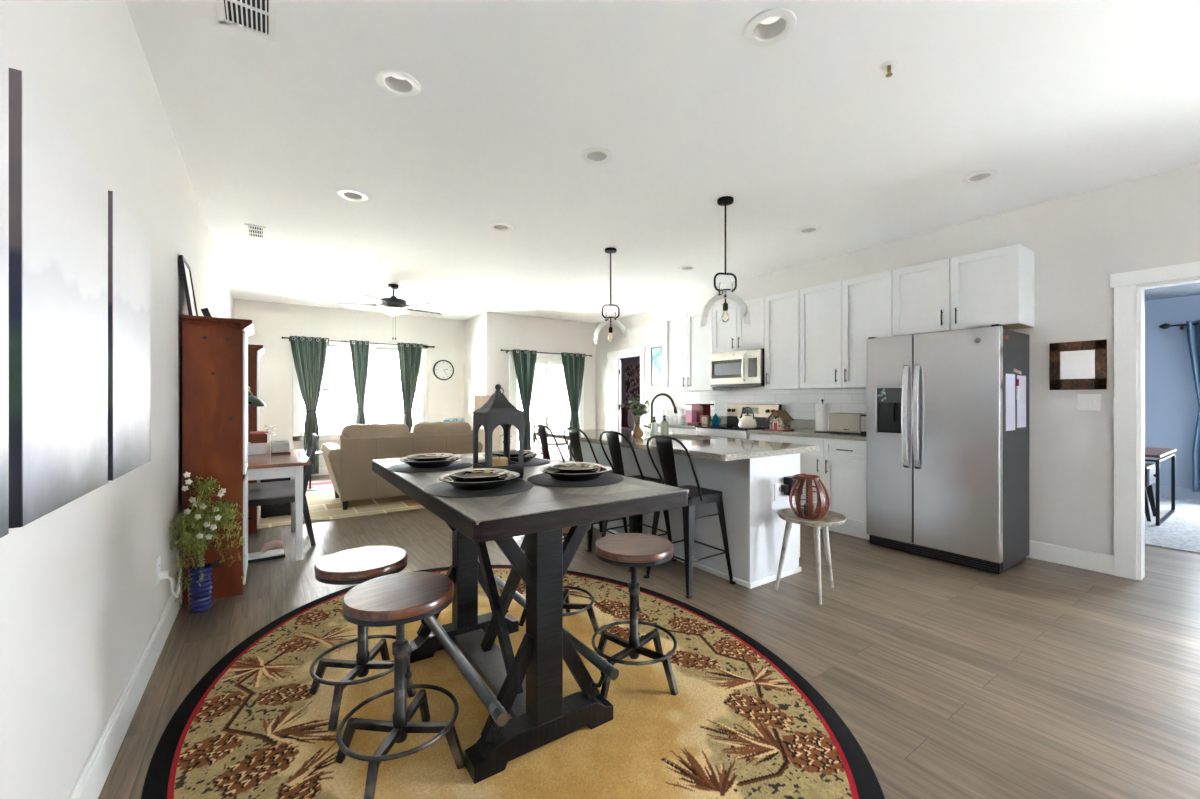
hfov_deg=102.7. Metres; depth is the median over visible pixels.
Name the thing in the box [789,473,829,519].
lantern
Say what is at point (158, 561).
wall outlet
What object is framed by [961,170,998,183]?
ceiling light
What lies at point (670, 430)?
base cabinet
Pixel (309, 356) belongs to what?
curtain
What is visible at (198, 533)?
arrangement
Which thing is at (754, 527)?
kitchen island
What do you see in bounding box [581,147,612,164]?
ceiling light
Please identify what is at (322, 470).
baseboard
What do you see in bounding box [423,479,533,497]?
placemat
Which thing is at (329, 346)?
window blind
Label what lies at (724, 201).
pendant lamp
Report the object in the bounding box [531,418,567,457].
patio chair
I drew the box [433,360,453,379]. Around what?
wall clock
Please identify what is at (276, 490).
seat cushion
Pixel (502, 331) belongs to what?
wall
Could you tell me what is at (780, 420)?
house
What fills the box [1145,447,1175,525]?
writing desk
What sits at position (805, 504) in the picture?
candle
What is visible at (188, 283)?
print
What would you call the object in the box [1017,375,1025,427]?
sheet
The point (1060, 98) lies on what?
ceiling
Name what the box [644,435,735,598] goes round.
bar chair
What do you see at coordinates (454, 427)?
cushion
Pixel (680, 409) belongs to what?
mug rack
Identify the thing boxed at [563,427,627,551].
bar chair
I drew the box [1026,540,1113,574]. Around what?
baseboard
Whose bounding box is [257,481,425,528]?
living room rug
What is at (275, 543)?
slipper
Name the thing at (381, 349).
window blind
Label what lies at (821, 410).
paper towel
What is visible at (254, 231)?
ceiling vent
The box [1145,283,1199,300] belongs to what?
ceiling
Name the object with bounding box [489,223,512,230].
ceiling light
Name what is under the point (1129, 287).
trim
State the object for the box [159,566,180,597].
power cord
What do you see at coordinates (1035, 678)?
floor
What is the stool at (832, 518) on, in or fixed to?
on the floor
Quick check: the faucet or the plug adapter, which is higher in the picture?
the faucet
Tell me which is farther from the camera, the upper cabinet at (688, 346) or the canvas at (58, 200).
the upper cabinet at (688, 346)
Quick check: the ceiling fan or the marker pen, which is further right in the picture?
the marker pen
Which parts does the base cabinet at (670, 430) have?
drawer, drawer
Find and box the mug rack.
[662,409,686,423]
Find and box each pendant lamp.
[592,247,628,344]
[700,196,750,327]
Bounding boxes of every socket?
[607,316,614,332]
[720,289,730,310]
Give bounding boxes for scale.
[248,549,284,562]
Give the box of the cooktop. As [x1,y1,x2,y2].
[694,424,768,429]
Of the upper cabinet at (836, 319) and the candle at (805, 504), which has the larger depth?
the upper cabinet at (836, 319)
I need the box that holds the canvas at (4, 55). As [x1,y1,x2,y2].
[0,42,8,537]
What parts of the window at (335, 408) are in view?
pane, pane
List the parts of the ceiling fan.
blade, blade, lamp shade, pull chain, motor, blade, blade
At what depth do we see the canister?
6.16 m
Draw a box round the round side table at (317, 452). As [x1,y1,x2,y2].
[305,451,321,490]
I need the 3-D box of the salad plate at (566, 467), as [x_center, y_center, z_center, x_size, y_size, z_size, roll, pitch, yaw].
[-0.095,0.268,1.877,0.208,0.021,0.208,0,0,-35]
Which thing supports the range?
on the floor
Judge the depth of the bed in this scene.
12.88 m
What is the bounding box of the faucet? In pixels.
[643,393,676,432]
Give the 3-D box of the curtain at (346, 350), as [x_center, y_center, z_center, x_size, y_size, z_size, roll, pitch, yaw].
[-4.085,0.098,8.139,0.551,2.185,0.092,0,0,-31]
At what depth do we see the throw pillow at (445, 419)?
7.05 m
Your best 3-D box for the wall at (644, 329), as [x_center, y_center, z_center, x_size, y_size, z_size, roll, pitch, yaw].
[-0.239,-0.140,9.914,0.120,2.760,5.630,0,0,-35]
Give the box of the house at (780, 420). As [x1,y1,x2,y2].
[765,410,793,430]
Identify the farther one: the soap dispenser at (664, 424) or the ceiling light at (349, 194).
the soap dispenser at (664, 424)
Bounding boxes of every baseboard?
[75,582,181,798]
[311,467,328,475]
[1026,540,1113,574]
[1153,485,1199,499]
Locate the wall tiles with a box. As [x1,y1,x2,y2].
[683,388,865,419]
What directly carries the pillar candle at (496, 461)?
in the candle lantern at (497, 410)
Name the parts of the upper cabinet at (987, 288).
door, panel, door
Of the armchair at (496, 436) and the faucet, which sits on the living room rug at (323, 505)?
the armchair at (496, 436)
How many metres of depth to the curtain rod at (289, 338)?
8.03 m
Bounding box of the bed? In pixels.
[621,404,639,429]
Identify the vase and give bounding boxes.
[188,563,213,613]
[620,397,649,437]
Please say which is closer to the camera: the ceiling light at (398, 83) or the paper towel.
the ceiling light at (398, 83)
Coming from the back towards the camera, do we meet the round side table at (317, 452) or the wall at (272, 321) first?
the wall at (272, 321)
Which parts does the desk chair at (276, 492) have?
leg, seat frame, post, post, rail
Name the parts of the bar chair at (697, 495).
leg, leg, seat, leg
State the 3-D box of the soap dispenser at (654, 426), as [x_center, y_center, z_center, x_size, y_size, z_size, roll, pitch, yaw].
[0.499,0.241,4.439,0.068,0.167,0.060,0,0,-35]
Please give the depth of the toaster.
4.55 m
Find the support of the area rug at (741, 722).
on the floor
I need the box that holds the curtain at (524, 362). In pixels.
[512,349,536,449]
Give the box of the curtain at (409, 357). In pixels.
[397,342,422,431]
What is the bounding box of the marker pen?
[1016,379,1018,399]
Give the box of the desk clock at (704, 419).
[700,415,709,424]
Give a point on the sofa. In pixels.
(349, 464)
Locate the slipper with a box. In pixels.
[260,540,284,552]
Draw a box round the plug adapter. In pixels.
[781,476,802,495]
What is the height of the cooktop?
0.020 m
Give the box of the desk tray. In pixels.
[271,440,290,454]
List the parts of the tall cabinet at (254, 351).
panel, crown, door, door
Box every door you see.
[515,358,568,460]
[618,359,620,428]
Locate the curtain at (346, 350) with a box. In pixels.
[341,340,376,424]
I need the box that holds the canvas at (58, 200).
[9,68,107,527]
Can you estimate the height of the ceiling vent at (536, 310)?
0.009 m
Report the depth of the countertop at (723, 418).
6.24 m
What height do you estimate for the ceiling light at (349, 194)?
0.064 m
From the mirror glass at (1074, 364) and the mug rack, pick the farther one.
the mug rack
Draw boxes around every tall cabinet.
[181,315,254,605]
[248,344,263,533]
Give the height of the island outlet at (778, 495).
0.115 m
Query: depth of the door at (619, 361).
9.19 m
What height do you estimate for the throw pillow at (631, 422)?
0.480 m
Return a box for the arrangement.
[169,471,247,606]
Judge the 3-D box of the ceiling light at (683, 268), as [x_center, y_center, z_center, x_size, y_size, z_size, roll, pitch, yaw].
[1.006,-1.543,5.548,0.204,0.064,0.204,0,0,-35]
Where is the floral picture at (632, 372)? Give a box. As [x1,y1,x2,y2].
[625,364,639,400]
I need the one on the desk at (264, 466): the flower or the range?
the flower
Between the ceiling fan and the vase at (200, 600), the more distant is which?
the ceiling fan
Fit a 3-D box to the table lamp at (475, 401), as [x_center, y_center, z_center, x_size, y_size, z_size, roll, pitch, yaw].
[-1.986,0.284,8.052,0.350,0.709,0.280,0,0,-35]
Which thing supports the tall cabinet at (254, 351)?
on the floor
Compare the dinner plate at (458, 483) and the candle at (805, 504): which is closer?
the dinner plate at (458, 483)
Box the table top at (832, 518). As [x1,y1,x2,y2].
[777,507,846,525]
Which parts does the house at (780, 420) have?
roof panel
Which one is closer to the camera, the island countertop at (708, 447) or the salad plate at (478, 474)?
the salad plate at (478, 474)
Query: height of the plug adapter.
0.125 m
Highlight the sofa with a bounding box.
[321,421,482,509]
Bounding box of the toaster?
[828,413,865,434]
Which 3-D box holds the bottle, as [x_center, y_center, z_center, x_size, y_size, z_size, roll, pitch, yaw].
[0.502,0.267,4.441,0.060,0.115,0.060,0,0,-35]
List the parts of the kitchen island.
shoe moulding, panel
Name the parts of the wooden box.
lid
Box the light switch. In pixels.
[1077,394,1099,410]
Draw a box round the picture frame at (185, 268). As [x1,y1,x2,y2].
[179,255,197,315]
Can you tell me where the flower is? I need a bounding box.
[264,425,276,453]
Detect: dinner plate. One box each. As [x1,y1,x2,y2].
[398,455,461,467]
[438,471,519,489]
[483,452,539,462]
[540,465,611,480]
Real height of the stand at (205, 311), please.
0.080 m
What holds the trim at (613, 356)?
attached to the wall at (644, 329)
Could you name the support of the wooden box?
on the carton
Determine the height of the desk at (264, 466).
0.762 m
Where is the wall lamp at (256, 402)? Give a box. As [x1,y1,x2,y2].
[248,386,264,406]
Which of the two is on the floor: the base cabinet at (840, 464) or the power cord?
the base cabinet at (840, 464)
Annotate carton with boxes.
[248,441,268,454]
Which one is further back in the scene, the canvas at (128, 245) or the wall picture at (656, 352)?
the wall picture at (656, 352)
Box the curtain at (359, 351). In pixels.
[350,340,369,423]
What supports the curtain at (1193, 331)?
hanging from the curtain rod at (1165, 325)
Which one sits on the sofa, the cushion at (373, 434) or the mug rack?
the cushion at (373, 434)
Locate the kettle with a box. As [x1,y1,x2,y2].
[737,407,756,427]
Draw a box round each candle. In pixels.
[492,456,507,466]
[804,503,814,514]
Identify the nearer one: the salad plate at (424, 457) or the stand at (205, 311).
the salad plate at (424, 457)
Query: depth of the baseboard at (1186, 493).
5.99 m
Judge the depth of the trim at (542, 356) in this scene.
8.57 m
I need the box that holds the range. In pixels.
[694,404,781,439]
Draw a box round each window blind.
[328,345,341,349]
[376,348,397,352]
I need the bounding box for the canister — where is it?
[686,410,696,422]
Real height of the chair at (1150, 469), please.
0.550 m
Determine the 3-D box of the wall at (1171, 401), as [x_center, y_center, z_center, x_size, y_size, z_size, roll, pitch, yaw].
[7.026,-0.140,6.408,0.120,2.760,3.600,0,0,-35]
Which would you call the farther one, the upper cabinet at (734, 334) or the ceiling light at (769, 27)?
the upper cabinet at (734, 334)
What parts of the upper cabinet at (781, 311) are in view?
panel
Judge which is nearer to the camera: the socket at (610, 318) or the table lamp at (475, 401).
the socket at (610, 318)
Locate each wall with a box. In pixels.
[0,0,232,798]
[233,298,464,466]
[465,313,483,425]
[484,312,595,449]
[530,308,661,455]
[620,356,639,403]
[662,163,1199,555]
[1145,295,1199,488]
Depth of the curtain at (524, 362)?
8.63 m
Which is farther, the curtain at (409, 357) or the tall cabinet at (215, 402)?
the curtain at (409, 357)
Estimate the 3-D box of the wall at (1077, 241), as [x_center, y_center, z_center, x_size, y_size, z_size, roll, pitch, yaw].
[3.228,-0.140,4.095,0.120,2.760,7.890,0,0,-35]
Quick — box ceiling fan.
[338,284,441,339]
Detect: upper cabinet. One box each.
[665,308,731,391]
[713,297,763,352]
[764,290,801,389]
[799,270,891,388]
[892,244,1033,335]
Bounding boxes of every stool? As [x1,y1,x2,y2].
[309,546,415,730]
[335,571,464,798]
[519,524,598,631]
[591,533,677,697]
[775,507,846,604]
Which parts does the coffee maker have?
lid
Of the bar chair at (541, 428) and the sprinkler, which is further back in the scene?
the bar chair at (541, 428)
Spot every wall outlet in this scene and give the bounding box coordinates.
[156,556,160,584]
[711,401,714,409]
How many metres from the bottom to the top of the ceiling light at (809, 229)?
0.064 m
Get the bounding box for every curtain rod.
[281,337,434,347]
[501,349,591,355]
[1159,323,1198,329]
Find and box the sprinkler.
[880,59,897,76]
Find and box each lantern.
[472,384,524,478]
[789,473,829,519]
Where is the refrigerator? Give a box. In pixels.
[866,324,1028,573]
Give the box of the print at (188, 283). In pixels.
[184,263,195,315]
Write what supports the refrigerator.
on the floor
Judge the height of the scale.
0.036 m
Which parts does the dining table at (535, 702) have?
post, foot rail, post, foot rail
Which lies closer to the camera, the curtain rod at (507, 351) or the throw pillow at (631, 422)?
the curtain rod at (507, 351)
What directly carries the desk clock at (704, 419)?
on the countertop at (723, 418)
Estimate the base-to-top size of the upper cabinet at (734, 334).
0.577 m
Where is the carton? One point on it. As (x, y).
(253, 448)
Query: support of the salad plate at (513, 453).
on the dinner plate at (528, 457)
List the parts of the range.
rail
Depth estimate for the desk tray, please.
4.19 m
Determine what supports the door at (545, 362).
in the wall at (502, 331)
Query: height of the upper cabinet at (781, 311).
1.040 m
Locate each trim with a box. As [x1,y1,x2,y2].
[292,339,426,441]
[509,352,583,449]
[607,347,645,430]
[1110,261,1199,579]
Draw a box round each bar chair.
[533,424,572,462]
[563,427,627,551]
[599,431,676,571]
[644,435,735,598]
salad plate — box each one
[407,453,453,461]
[449,468,509,480]
[492,450,532,456]
[549,462,601,472]
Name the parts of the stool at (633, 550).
leg, leg, seat, screw rod, lock lever, leg, leg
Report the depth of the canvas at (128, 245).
1.76 m
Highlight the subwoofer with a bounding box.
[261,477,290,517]
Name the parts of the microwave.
door, handle, control panel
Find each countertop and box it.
[535,428,819,460]
[648,415,726,428]
[748,419,865,440]
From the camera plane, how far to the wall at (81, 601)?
1.56 m
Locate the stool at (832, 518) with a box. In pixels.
[775,507,846,604]
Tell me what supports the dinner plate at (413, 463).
on the placemat at (457, 465)
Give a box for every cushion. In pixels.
[248,480,294,499]
[339,423,408,446]
[411,421,470,434]
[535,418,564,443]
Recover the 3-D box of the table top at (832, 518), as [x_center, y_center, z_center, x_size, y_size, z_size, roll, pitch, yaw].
[1.355,0.754,3.082,0.412,0.032,0.412,0,0,-35]
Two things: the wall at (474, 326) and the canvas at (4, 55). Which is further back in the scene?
the wall at (474, 326)
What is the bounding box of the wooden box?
[250,431,267,442]
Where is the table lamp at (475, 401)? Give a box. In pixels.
[469,395,491,413]
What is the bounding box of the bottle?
[651,422,657,434]
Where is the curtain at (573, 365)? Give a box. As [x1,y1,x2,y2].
[561,352,584,460]
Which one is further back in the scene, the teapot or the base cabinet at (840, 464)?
the teapot
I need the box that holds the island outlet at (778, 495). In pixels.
[774,482,784,500]
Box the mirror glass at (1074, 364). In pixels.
[1060,350,1094,378]
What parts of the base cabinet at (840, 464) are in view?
drawer, door, handle, drawer, door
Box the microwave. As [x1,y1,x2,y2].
[710,348,763,386]
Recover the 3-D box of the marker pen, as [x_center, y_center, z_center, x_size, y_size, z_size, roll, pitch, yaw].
[3.083,-0.075,3.544,0.019,0.150,0.019,0,0,-35]
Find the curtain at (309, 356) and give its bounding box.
[290,336,328,473]
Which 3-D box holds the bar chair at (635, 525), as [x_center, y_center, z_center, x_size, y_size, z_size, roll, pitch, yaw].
[0.272,0.738,3.737,0.465,1.003,0.438,0,0,-35]
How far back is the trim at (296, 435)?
7.92 m
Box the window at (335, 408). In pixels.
[303,348,417,430]
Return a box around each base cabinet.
[658,427,695,434]
[749,433,783,442]
[784,435,868,539]
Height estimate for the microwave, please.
0.417 m
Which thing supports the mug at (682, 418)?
on the mug rack
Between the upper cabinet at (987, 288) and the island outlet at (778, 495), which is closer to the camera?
the island outlet at (778, 495)
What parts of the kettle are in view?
handle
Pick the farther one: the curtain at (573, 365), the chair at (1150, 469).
the curtain at (573, 365)
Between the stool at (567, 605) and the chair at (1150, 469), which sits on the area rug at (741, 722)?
the stool at (567, 605)
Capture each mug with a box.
[673,417,677,423]
[678,410,684,415]
[678,417,683,423]
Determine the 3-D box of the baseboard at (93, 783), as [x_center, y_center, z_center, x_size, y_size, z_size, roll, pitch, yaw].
[-2.258,1.173,2.495,0.016,0.135,11.470,0,0,-35]
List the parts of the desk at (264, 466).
leg, leg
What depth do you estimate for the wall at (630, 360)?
13.15 m
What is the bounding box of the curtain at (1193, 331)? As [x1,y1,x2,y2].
[1186,320,1199,491]
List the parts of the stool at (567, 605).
leg, leg, seat, leg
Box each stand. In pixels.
[201,308,211,316]
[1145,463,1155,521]
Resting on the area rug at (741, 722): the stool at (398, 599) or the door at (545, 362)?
the stool at (398, 599)
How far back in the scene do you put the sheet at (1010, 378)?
3.48 m
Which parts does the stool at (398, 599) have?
leg, leg, seat, screw rod, lock lever, leg, leg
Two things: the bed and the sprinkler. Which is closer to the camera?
the sprinkler
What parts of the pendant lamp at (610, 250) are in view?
rod, lamp shade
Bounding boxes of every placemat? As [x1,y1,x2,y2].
[386,461,472,472]
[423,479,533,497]
[478,458,549,466]
[527,472,623,486]
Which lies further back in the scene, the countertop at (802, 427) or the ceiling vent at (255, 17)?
the countertop at (802, 427)
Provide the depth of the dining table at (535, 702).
1.69 m
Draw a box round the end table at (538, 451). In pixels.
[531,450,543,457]
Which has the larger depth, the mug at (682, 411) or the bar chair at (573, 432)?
the mug at (682, 411)
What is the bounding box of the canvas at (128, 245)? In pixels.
[108,190,149,480]
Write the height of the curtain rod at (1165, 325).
0.086 m
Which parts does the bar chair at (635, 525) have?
leg, leg, leg, seat, leg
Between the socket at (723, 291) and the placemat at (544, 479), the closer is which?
the placemat at (544, 479)
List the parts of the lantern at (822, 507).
carry handle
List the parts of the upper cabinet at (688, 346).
door, panel, door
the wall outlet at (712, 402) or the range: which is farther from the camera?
the wall outlet at (712, 402)
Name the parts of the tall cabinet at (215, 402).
crown, door, door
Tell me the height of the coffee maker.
0.270 m
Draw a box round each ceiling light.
[337,189,367,200]
[375,69,420,97]
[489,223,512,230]
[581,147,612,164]
[678,266,695,270]
[744,8,796,46]
[797,226,821,233]
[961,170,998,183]
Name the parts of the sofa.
arm, arm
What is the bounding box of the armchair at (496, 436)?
[471,407,500,452]
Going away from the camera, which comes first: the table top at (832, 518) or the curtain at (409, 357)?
the table top at (832, 518)
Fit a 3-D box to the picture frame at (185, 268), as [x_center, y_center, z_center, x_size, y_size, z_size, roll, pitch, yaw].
[-2.587,-0.677,3.027,0.065,0.382,0.342,0,0,-35]
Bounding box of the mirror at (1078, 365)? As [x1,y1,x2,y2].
[1049,339,1106,389]
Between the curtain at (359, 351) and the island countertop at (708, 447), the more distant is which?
the curtain at (359, 351)
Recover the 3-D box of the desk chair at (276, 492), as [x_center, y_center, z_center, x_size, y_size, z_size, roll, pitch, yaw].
[-2.740,0.775,4.117,0.548,0.935,0.440,0,0,-35]
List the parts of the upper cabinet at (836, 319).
door, panel, door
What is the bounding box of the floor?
[98,449,1199,798]
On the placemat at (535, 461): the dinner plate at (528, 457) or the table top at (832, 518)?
the dinner plate at (528, 457)
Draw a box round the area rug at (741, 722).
[141,565,884,798]
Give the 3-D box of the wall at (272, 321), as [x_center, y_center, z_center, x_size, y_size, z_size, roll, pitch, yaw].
[-4.091,-0.140,8.267,3.775,2.760,0.120,0,0,-35]
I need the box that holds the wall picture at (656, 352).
[651,346,661,385]
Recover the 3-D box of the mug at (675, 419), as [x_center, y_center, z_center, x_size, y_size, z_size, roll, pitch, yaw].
[1.019,0.278,6.381,0.089,0.080,0.076,0,0,2]
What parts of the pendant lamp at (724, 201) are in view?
rod, bulb, lamp shade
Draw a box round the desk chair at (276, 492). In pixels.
[248,433,318,545]
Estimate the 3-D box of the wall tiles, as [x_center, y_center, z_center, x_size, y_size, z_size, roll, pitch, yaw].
[2.034,0.114,5.719,0.008,0.452,2.940,0,0,-35]
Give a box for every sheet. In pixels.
[1006,374,1014,430]
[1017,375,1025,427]
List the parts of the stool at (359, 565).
leg, leg, seat, leg, leg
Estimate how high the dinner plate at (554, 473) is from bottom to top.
0.037 m
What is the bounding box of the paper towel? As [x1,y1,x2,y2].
[814,399,829,431]
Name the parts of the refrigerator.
dispenser frame, dispenser panel, door, handle, handle, door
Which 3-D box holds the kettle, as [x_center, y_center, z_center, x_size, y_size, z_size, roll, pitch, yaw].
[1.625,0.196,5.297,0.203,0.237,0.203,0,0,10]
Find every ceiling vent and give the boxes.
[216,0,275,41]
[245,224,265,238]
[536,310,562,313]
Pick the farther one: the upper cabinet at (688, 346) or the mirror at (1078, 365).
the upper cabinet at (688, 346)
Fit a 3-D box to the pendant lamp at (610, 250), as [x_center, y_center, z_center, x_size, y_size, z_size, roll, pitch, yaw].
[0.108,-1.035,4.856,0.370,0.970,0.370,0,0,-35]
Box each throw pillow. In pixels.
[443,418,464,421]
[628,409,639,427]
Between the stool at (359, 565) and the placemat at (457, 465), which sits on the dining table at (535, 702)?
the placemat at (457, 465)
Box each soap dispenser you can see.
[651,416,657,434]
[661,415,667,434]
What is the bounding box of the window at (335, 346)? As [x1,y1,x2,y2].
[300,345,350,434]
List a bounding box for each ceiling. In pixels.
[125,0,1199,322]
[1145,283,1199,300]
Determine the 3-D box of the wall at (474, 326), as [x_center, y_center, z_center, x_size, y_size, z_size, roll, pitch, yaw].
[-2.268,-0.140,8.841,0.120,2.760,1.000,0,0,-35]
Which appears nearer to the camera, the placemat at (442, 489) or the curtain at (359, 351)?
the placemat at (442, 489)
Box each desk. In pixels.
[246,449,310,560]
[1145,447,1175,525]
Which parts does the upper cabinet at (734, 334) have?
door, door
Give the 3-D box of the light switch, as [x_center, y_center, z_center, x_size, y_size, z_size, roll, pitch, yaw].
[3.558,0.020,3.496,0.016,0.120,0.120,0,0,-35]
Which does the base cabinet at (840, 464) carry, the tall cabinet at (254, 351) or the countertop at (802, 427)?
the countertop at (802, 427)
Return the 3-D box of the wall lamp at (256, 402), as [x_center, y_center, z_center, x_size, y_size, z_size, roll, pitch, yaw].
[-2.977,-0.066,3.900,0.423,0.248,0.247,0,0,-35]
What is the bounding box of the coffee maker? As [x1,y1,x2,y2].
[685,404,713,424]
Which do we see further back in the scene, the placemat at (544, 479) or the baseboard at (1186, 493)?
the baseboard at (1186, 493)
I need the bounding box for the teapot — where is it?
[710,413,720,424]
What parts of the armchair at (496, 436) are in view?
arm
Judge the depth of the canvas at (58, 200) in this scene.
1.17 m
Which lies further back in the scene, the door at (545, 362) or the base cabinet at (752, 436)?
the door at (545, 362)
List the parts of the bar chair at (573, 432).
leg, leg, leg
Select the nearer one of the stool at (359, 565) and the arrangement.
the stool at (359, 565)
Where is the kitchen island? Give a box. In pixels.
[572,439,800,588]
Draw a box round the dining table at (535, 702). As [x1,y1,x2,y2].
[372,453,688,783]
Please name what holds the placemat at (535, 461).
on the dining table at (535, 702)
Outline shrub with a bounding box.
[303,425,340,431]
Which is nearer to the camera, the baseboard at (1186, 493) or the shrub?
the baseboard at (1186, 493)
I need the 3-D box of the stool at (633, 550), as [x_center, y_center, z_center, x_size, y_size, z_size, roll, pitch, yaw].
[0.151,0.936,2.137,0.379,0.592,0.379,0,0,-5]

